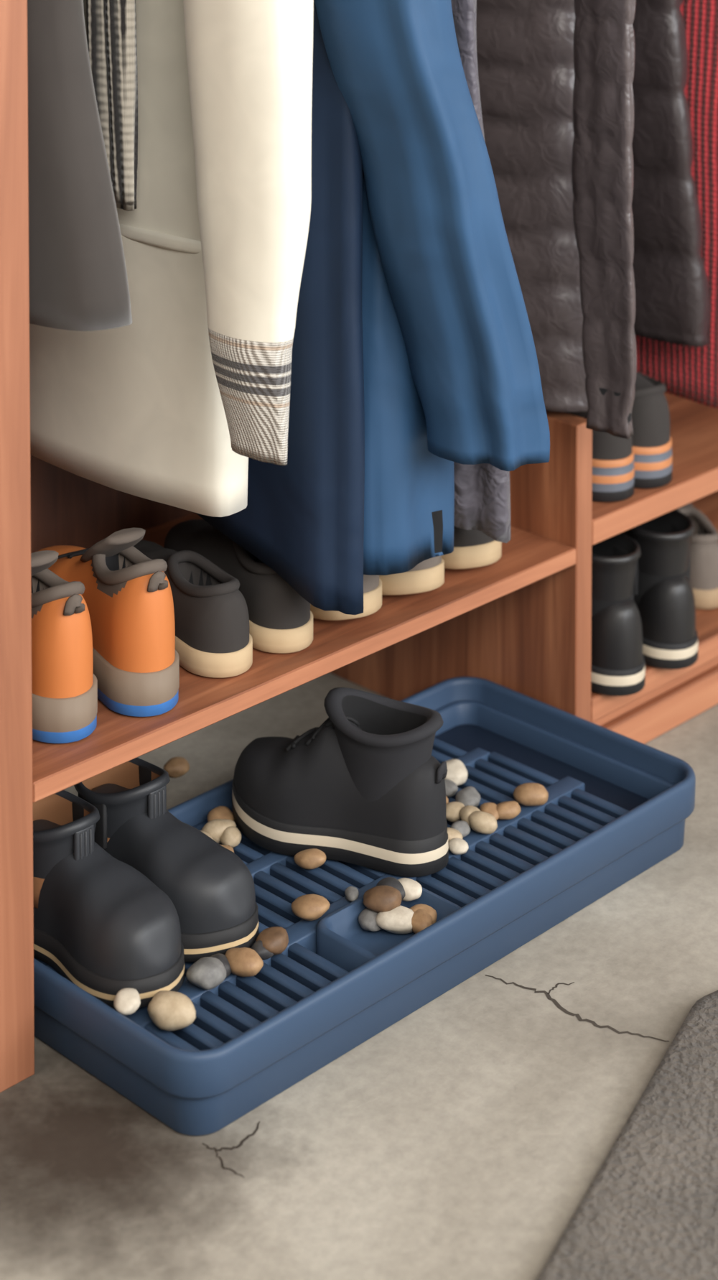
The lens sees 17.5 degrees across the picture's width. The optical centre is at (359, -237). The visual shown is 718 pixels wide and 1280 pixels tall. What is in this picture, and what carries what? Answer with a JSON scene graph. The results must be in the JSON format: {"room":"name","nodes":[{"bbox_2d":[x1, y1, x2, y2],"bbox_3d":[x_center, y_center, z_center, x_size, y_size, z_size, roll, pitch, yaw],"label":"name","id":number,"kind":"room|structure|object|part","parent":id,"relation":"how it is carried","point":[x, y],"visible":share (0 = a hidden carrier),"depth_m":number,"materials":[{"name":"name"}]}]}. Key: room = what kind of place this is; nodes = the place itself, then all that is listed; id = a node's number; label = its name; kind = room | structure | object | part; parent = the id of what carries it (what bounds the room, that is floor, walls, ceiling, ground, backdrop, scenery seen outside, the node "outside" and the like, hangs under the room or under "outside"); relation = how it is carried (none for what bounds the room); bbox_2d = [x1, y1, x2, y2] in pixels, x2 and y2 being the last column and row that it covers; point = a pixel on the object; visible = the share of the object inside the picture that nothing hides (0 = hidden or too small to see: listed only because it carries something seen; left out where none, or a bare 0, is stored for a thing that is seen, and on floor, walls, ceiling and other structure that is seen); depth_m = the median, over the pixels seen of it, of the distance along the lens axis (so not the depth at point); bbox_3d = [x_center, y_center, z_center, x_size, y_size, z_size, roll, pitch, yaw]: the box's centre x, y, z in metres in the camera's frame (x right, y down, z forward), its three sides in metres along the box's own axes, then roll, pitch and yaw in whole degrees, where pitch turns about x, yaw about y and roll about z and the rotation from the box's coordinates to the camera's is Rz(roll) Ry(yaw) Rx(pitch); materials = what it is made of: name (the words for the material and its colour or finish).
{"room":"mudroom","nodes":[
{"label":"mudroom","id":0,"kind":"room"},
{"bbox_2d":[0,672,717,1279],"bbox_3d":[1.102,1.339,1.397,4.232,0.101,6.200,3,4,44],"label":"floor","id":1,"kind":"structure","parent":0,"point":[462,1139],"depth_m":2.14,"materials":[{"name":"concrete"}]},
{"bbox_2d":[163,757,189,777],"bbox_3d":[-0.210,1.156,2.681,0.024,0.021,0.034,3,4,44],"label":"pebble","id":2,"kind":"object","parent":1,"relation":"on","point":[176,767],"visible":0.94,"depth_m":2.67,"materials":[{"name":"beige stone"}]},
{"bbox_2d":[0,0,717,1092],"bbox_3d":[0.069,0.228,2.852,0.424,1.980,1.742,3,4,44],"label":"closet","id":3,"kind":"object","parent":1,"relation":"on","point":[521,622],"visible":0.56,"depth_m":2.67,"materials":[{"name":"brown wood"}]},
{"bbox_3d":[-0.500,0.271,2.276,0.420,1.950,0.120,3,4,44],"label":"panel","id":4,"kind":"part","parent":3,"relation":"part of","materials":[{"name":"brown wood"}]},
{"bbox_2d":[30,550,97,743],"bbox_3d":[-0.357,0.873,2.392,0.102,0.164,0.278,-2,3,-33],"label":"sneaker","id":5,"kind":"object","parent":3,"relation":"on","point":[65,684],"visible":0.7,"depth_m":2.28,"materials":[{"name":"orange leather"}]},
{"bbox_2d":[27,0,132,331],"bbox_3d":[-0.387,0.081,2.336,0.446,0.959,0.085,3,4,44],"label":"coat","id":6,"kind":"object","parent":3,"relation":"hanging from","point":[78,279],"visible":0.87,"depth_m":2.22,"materials":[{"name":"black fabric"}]},
{"bbox_2d":[36,527,179,716],"bbox_3d":[-0.271,0.870,2.455,0.102,0.164,0.278,-2,3,-33],"label":"sneaker","id":7,"kind":"object","parent":3,"relation":"on","point":[127,595],"visible":0.74,"depth_m":2.35,"materials":[{"name":"orange leather"}]},
{"bbox_3d":[-0.048,0.189,3.028,0.008,1.860,1.592,3,4,44],"label":"panel","id":8,"kind":"part","parent":3,"relation":"part of","materials":[{"name":"brown wood"}]},
{"bbox_2d":[29,0,313,517],"bbox_3d":[-0.219,0.177,2.428,0.135,1.162,0.568,-2,3,-38],"label":"coat","id":9,"kind":"object","parent":3,"relation":"hanging from","point":[171,406],"visible":0.77,"depth_m":2.35,"materials":[{"name":"white fabric"}]},
{"bbox_2d":[86,0,137,211],"bbox_3d":[-0.253,0.097,2.363,0.069,0.711,0.025,3,4,44],"label":"scarf","id":10,"kind":"object","parent":9,"relation":"hanging from","point":[111,24],"visible":0.7,"depth_m":2.36,"materials":[{"name":"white fabric"}]},
{"bbox_2d":[133,540,252,678],"bbox_3d":[-0.205,0.900,2.536,0.098,0.096,0.266,-2,3,-33],"label":"shoe","id":11,"kind":"object","parent":3,"relation":"on","point":[213,639],"visible":0.7,"depth_m":2.44,"materials":[{"name":"grey"}]},
{"bbox_2d":[163,519,313,653],"bbox_3d":[-0.134,0.897,2.601,0.098,0.096,0.266,-2,3,-33],"label":"shoe","id":12,"kind":"object","parent":3,"relation":"on","point":[281,620],"visible":0.55,"depth_m":2.50,"materials":[{"name":"grey"}]},
{"bbox_2d":[32,512,576,803],"bbox_3d":[-0.174,0.955,2.642,0.420,0.020,0.812,3,4,44],"label":"shelf","id":13,"kind":"object","parent":3,"relation":"attached to","point":[536,551],"depth_m":2.50,"materials":[{"name":"brown wood"}]},
{"bbox_2d":[310,574,382,620],"bbox_3d":[-0.061,0.894,2.663,0.098,0.096,0.266,-2,3,-33],"label":"shoe","id":14,"kind":"object","parent":3,"relation":"on","point":[372,584],"visible":0.07,"depth_m":2.56,"materials":[{"name":"beige rubber"}]},
{"bbox_2d":[195,0,550,614],"bbox_3d":[-0.074,0.237,2.561,0.598,1.292,0.246,3,4,44],"label":"coat","id":15,"kind":"object","parent":3,"relation":"hanging from","point":[414,354],"visible":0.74,"depth_m":2.42,"materials":[{"name":"blue fabric"}]},
{"bbox_2d":[379,555,444,595],"bbox_3d":[0.003,0.891,2.727,0.098,0.096,0.266,-2,3,-33],"label":"shoe","id":16,"kind":"object","parent":3,"relation":"on","point":[428,574],"visible":0.09,"depth_m":2.62,"materials":[{"name":"beige rubber"}]},
{"bbox_3d":[0.121,0.998,2.944,0.420,0.432,0.030,3,4,44],"label":"divider panel","id":17,"kind":"part","parent":3,"relation":"part of","materials":[{"name":"brown wood"}]},
{"bbox_2d":[441,525,502,569],"bbox_3d":[0.081,0.887,2.806,0.098,0.096,0.266,-2,3,-33],"label":"shoe","id":18,"kind":"object","parent":3,"relation":"on","point":[472,549],"visible":0.12,"depth_m":2.69,"materials":[{"name":"beige rubber"}]},
{"bbox_2d":[451,0,510,543],"bbox_3d":[-0.006,0.227,2.731,0.444,1.290,0.109,3,4,44],"label":"jacket","id":19,"kind":"object","parent":3,"relation":"hanging from","point":[483,494],"visible":0.11,"depth_m":2.62,"materials":[{"name":"fabric"}]},
{"bbox_2d":[476,0,637,438],"bbox_3d":[0.184,0.172,2.871,0.528,1.194,0.186,3,4,44],"label":"puffer jacket","id":20,"kind":"object","parent":3,"relation":"hanging from","point":[556,77],"visible":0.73,"depth_m":2.75,"materials":[{"name":"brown fabric"}]},
{"bbox_2d":[566,411,634,502],"bbox_3d":[0.243,0.838,2.972,0.106,0.129,0.276,-2,3,-35],"label":"boot","id":21,"kind":"object","parent":3,"relation":"on","point":[613,467],"visible":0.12,"depth_m":2.86,"materials":[{"name":"rubber"}]},
{"bbox_2d":[591,532,645,696],"bbox_3d":[0.253,1.040,2.932,0.106,0.168,0.281,-2,3,-34],"label":"boot","id":22,"kind":"object","parent":3,"relation":"on","point":[618,664],"visible":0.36,"depth_m":2.82,"materials":[{"name":"black leather"}]},
{"bbox_2d":[631,371,672,488],"bbox_3d":[0.314,0.835,3.029,0.106,0.129,0.276,-2,3,-29],"label":"boot","id":23,"kind":"object","parent":3,"relation":"on","point":[652,440],"visible":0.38,"depth_m":2.91,"materials":[{"name":"black rubber"}]},
{"bbox_2d":[591,392,717,545],"bbox_3d":[0.394,0.908,3.219,0.420,0.031,0.750,3,4,44],"label":"shelf","id":24,"kind":"object","parent":3,"relation":"attached to","point":[694,426],"depth_m":2.97,"materials":[{"name":"brown wood"}]},
{"bbox_2d":[622,509,698,669],"bbox_3d":[0.349,1.035,3.018,0.106,0.168,0.281,-1,3,-25],"label":"boot","id":25,"kind":"object","parent":3,"relation":"on","point":[664,600],"visible":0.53,"depth_m":2.90,"materials":[{"name":"black leather"}]},
{"bbox_2d":[632,0,710,346],"bbox_3d":[0.268,0.146,3.022,0.425,1.156,0.138,3,4,44],"label":"coat","id":26,"kind":"object","parent":3,"relation":"hanging from","point":[673,300],"visible":0.38,"depth_m":2.90,"materials":[{"name":"fabric"}]},
{"bbox_2d":[635,0,717,408],"bbox_3d":[0.390,0.192,3.076,0.524,1.252,0.098,3,4,44],"label":"knit sweater","id":27,"kind":"object","parent":3,"relation":"hanging from","point":[690,373],"visible":0.12,"depth_m":2.98,"materials":[{"name":"red fabric"}]},
{"bbox_2d":[676,502,717,609],"bbox_3d":[0.442,1.062,3.200,0.098,0.096,0.266,0,3,-6],"label":"shoe","id":28,"kind":"object","parent":3,"relation":"on","point":[704,548],"visible":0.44,"depth_m":3.08,"materials":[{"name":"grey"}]},
{"bbox_2d":[33,676,696,1136],"bbox_3d":[-0.008,1.193,2.501,0.376,0.085,0.784,3,4,44],"label":"tray","id":29,"kind":"object","parent":1,"relation":"on","point":[618,806],"visible":0.54,"depth_m":2.40,"materials":[{"name":"blue plastic"}]},
{"bbox_2d":[33,790,185,1008],"bbox_3d":[-0.262,1.114,2.303,0.234,0.140,0.106,3,4,44],"label":"rubber boot","id":30,"kind":"object","parent":29,"relation":"on","point":[100,923],"visible":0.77,"depth_m":2.26,"materials":[{"name":"grey rubber"}]},
{"bbox_2d":[113,987,140,1014],"bbox_3d":[-0.218,1.165,2.190,0.027,0.018,0.030,3,4,44],"label":"pebble","id":31,"kind":"object","parent":29,"relation":"on","point":[127,1000],"visible":1,"depth_m":2.18,"materials":[{"name":"beige stone"}]},
{"bbox_2d":[73,757,258,961],"bbox_3d":[-0.203,1.110,2.375,0.234,0.140,0.106,2,4,40],"label":"rubber boot","id":32,"kind":"object","parent":29,"relation":"on","point":[211,890],"visible":0.77,"depth_m":2.33,"materials":[{"name":"grey rubber"}]},
{"bbox_2d":[147,990,196,1031],"bbox_3d":[-0.177,1.174,2.192,0.050,0.032,0.036,3,4,44],"label":"pebble","id":33,"kind":"object","parent":29,"relation":"on","point":[169,1010],"visible":1,"depth_m":2.18,"materials":[{"name":"beige stone"}]},
{"bbox_2d":[186,956,226,989],"bbox_3d":[-0.148,1.174,2.260,0.034,0.026,0.041,3,4,44],"label":"pebble","id":34,"kind":"object","parent":29,"relation":"on","point":[207,972],"visible":1,"depth_m":2.25,"materials":[{"name":"grey stone"}]},
{"bbox_2d":[200,830,213,839],"bbox_3d":[-0.172,1.164,2.513,0.034,0.021,0.025,3,4,44],"label":"pebble","id":35,"kind":"object","parent":29,"relation":"on","point":[203,832],"visible":0.1,"depth_m":2.51,"materials":[{"name":"beige stone"}]},
{"bbox_2d":[201,818,236,843],"bbox_3d":[-0.152,1.161,2.536,0.027,0.023,0.036,3,4,44],"label":"pebble","id":36,"kind":"object","parent":29,"relation":"on","point":[215,828],"visible":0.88,"depth_m":2.53,"materials":[{"name":"beige stone"}]},
{"bbox_2d":[207,805,234,821],"bbox_3d":[-0.153,1.162,2.563,0.032,0.020,0.033,3,4,44],"label":"pebble","id":37,"kind":"object","parent":29,"relation":"on","point":[224,812],"visible":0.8,"depth_m":2.56,"materials":[{"name":"beige stone"}]},
{"bbox_2d":[210,953,231,977],"bbox_3d":[-0.137,1.176,2.275,0.026,0.019,0.028,3,4,44],"label":"pebble","id":38,"kind":"object","parent":29,"relation":"on","point":[222,957],"visible":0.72,"depth_m":2.27,"materials":[{"name":"stone"}]},
{"bbox_2d":[220,844,234,852],"bbox_3d":[-0.152,1.163,2.473,0.039,0.026,0.044,3,4,44],"label":"pebble","id":39,"kind":"object","parent":29,"relation":"on","point":[228,847],"visible":0.08,"depth_m":2.48,"materials":[{"name":"beige stone"}]},
{"bbox_2d":[219,826,241,847],"bbox_3d":[-0.139,1.164,2.527,0.026,0.019,0.026,3,4,44],"label":"pebble","id":40,"kind":"object","parent":29,"relation":"on","point":[231,836],"visible":0.93,"depth_m":2.52,"materials":[{"name":"beige stone"}]},
{"bbox_2d":[224,947,263,976],"bbox_3d":[-0.113,1.173,2.278,0.041,0.025,0.029,3,4,44],"label":"pebble","id":41,"kind":"object","parent":29,"relation":"on","point":[244,962],"visible":1,"depth_m":2.27,"materials":[{"name":"beige stone"}]},
{"bbox_2d":[250,940,274,960],"bbox_3d":[-0.095,1.175,2.307,0.022,0.018,0.025,3,4,44],"label":"pebble","id":42,"kind":"object","parent":29,"relation":"in","point":[264,954],"visible":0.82,"depth_m":2.30,"materials":[{"name":"stone"}]},
{"bbox_2d":[255,926,288,955],"bbox_3d":[-0.085,1.172,2.317,0.032,0.023,0.036,3,4,44],"label":"pebble","id":43,"kind":"object","parent":29,"relation":"on","point":[275,939],"visible":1,"depth_m":2.31,"materials":[{"name":"brown stone"}]},
{"bbox_2d":[293,848,326,869],"bbox_3d":[-0.051,1.166,2.481,0.033,0.019,0.027,3,4,44],"label":"pebble","id":44,"kind":"object","parent":29,"relation":"on","point":[312,858],"visible":1,"depth_m":2.47,"materials":[{"name":"beige stone"}]},
{"bbox_2d":[290,893,330,920],"bbox_3d":[-0.049,1.169,2.379,0.038,0.023,0.035,3,4,44],"label":"pebble","id":45,"kind":"object","parent":29,"relation":"on","point":[308,907],"visible":1,"depth_m":2.37,"materials":[{"name":"beige stone"}]},
{"bbox_2d":[232,687,448,877],"bbox_3d":[-0.024,1.090,2.528,0.258,0.166,0.107,1,3,27],"label":"boot","id":46,"kind":"object","parent":29,"relation":"on","point":[365,786],"visible":1,"depth_m":2.49,"materials":[{"name":"black"}]},
{"bbox_2d":[344,886,359,901],"bbox_3d":[-0.007,1.173,2.416,0.019,0.011,0.016,3,4,44],"label":"pebble","id":47,"kind":"object","parent":29,"relation":"on","point":[351,893],"visible":1,"depth_m":2.41,"materials":[{"name":"grey stone"}]},
{"bbox_2d":[358,907,382,931],"bbox_3d":[0.015,1.186,2.389,0.030,0.020,0.034,3,4,44],"label":"pebble","id":48,"kind":"object","parent":29,"relation":"on","point":[367,917],"visible":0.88,"depth_m":2.38,"materials":[{"name":"grey stone"}]},
{"bbox_2d":[362,885,401,912],"bbox_3d":[0.023,1.168,2.394,0.040,0.024,0.036,3,4,44],"label":"pebble","id":49,"kind":"object","parent":29,"relation":"in","point":[379,898],"visible":1,"depth_m":2.38,"materials":[{"name":"brown stone"}]},
{"bbox_2d":[376,877,405,900],"bbox_3d":[0.034,1.168,2.415,0.034,0.021,0.031,3,4,44],"label":"pebble","id":50,"kind":"object","parent":29,"relation":"on","point":[391,881],"visible":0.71,"depth_m":2.41,"materials":[{"name":"stone"}]},
{"bbox_2d":[375,905,414,933],"bbox_3d":[0.040,1.184,2.382,0.039,0.026,0.044,3,4,44],"label":"pebble","id":51,"kind":"object","parent":29,"relation":"on","point":[398,920],"visible":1,"depth_m":2.37,"materials":[{"name":"beige stone"}]},
{"bbox_2d":[397,877,422,901],"bbox_3d":[0.051,1.169,2.418,0.034,0.020,0.025,3,4,44],"label":"pebble","id":52,"kind":"object","parent":29,"relation":"in","point":[413,889],"visible":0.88,"depth_m":2.41,"materials":[{"name":"beige stone"}]},
{"bbox_2d":[411,908,433,933],"bbox_3d":[0.063,1.185,2.381,0.025,0.023,0.037,0,3,5],"label":"pebble","id":53,"kind":"object","parent":29,"relation":"on","point":[421,919],"visible":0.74,"depth_m":2.37,"materials":[{"name":"brown stone"}]},
{"bbox_2d":[409,903,437,924],"bbox_3d":[0.064,1.185,2.392,0.032,0.022,0.035,3,4,44],"label":"pebble","id":54,"kind":"object","parent":29,"relation":"in","point":[430,910],"visible":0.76,"depth_m":2.39,"materials":[{"name":"brown stone"}]},
{"bbox_2d":[446,795,448,803],"bbox_3d":[0.090,1.161,2.607,0.020,0.017,0.028,-1,3,-18],"label":"pebble","id":55,"kind":"object","parent":29,"relation":"on","point":[447,798],"visible":0.12,"depth_m":2.60,"materials":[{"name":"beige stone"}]},
{"bbox_2d":[444,778,458,797],"bbox_3d":[0.100,1.161,2.637,0.028,0.015,0.026,3,4,44],"label":"pebble","id":56,"kind":"object","parent":29,"relation":"on","point":[452,788],"visible":0.47,"depth_m":2.63,"materials":[{"name":"grey stone"}]},
{"bbox_2d":[447,827,462,842],"bbox_3d":[0.099,1.165,2.528,0.025,0.017,0.024,3,4,44],"label":"pebble","id":57,"kind":"object","parent":29,"relation":"on","point":[452,833],"visible":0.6,"depth_m":2.52,"materials":[{"name":"beige stone"}]},
{"bbox_2d":[446,801,464,821],"bbox_3d":[0.105,1.162,2.582,0.029,0.018,0.030,3,4,44],"label":"pebble","id":58,"kind":"object","parent":29,"relation":"on","point":[453,808],"visible":0.75,"depth_m":2.57,"materials":[{"name":"beige stone"}]},
{"bbox_2d":[444,759,468,785],"bbox_3d":[0.108,1.155,2.666,0.032,0.023,0.034,0,3,-4],"label":"pebble","id":59,"kind":"object","parent":29,"relation":"on","point":[457,771],"visible":0.72,"depth_m":2.66,"materials":[{"name":"beige stone"}]},
{"bbox_2d":[448,838,469,854],"bbox_3d":[0.107,1.167,2.509,0.023,0.014,0.020,3,4,44],"label":"pebble","id":60,"kind":"object","parent":29,"relation":"on","point":[457,846],"visible":0.99,"depth_m":2.50,"materials":[{"name":"beige stone"}]},
{"bbox_2d":[449,821,470,837],"bbox_3d":[0.109,1.165,2.545,0.021,0.016,0.027,3,4,44],"label":"pebble","id":61,"kind":"object","parent":29,"relation":"on","point":[462,827],"visible":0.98,"depth_m":2.54,"materials":[{"name":"grey stone"}]},
{"bbox_2d":[456,786,480,807],"bbox_3d":[0.122,1.159,2.606,0.028,0.021,0.032,3,4,44],"label":"pebble","id":62,"kind":"object","parent":29,"relation":"on","point":[469,795],"visible":0.88,"depth_m":2.60,"materials":[{"name":"grey stone"}]},
{"bbox_2d":[458,805,480,828],"bbox_3d":[0.124,1.161,2.567,0.029,0.020,0.026,3,4,44],"label":"pebble","id":63,"kind":"object","parent":29,"relation":"on","point":[466,811],"visible":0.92,"depth_m":2.56,"materials":[{"name":"beige stone"}]},
{"bbox_2d":[468,810,497,833],"bbox_3d":[0.136,1.161,2.553,0.034,0.023,0.026,3,4,44],"label":"pebble","id":64,"kind":"object","parent":29,"relation":"on","point":[480,822],"visible":1,"depth_m":2.54,"materials":[{"name":"beige stone"}]},
{"bbox_2d":[479,802,499,820],"bbox_3d":[0.145,1.163,2.582,0.028,0.016,0.024,3,4,44],"label":"pebble","id":65,"kind":"object","parent":29,"relation":"on","point":[489,807],"visible":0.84,"depth_m":2.58,"materials":[{"name":"beige stone"}]},
{"bbox_2d":[496,800,520,819],"bbox_3d":[0.164,1.161,2.583,0.026,0.019,0.030,3,4,44],"label":"pebble","id":66,"kind":"object","parent":29,"relation":"on","point":[510,809],"visible":1,"depth_m":2.58,"materials":[{"name":"beige stone"}]},
{"bbox_2d":[513,782,548,805],"bbox_3d":[0.194,1.158,2.614,0.036,0.024,0.035,3,4,44],"label":"pebble","id":67,"kind":"object","parent":29,"relation":"on","point":[526,794],"visible":1,"depth_m":2.60,"materials":[{"name":"brown stone"}]},
{"bbox_2d":[536,989,717,1279],"bbox_3d":[0.486,1.276,1.477,1.001,0.018,1.503,1,3,25],"label":"area rug","id":68,"kind":"object","parent":1,"relation":"on","point":[650,1210],"visible":1,"depth_m":2.03,"materials":[{"name":"grey carpet"}]}
]}

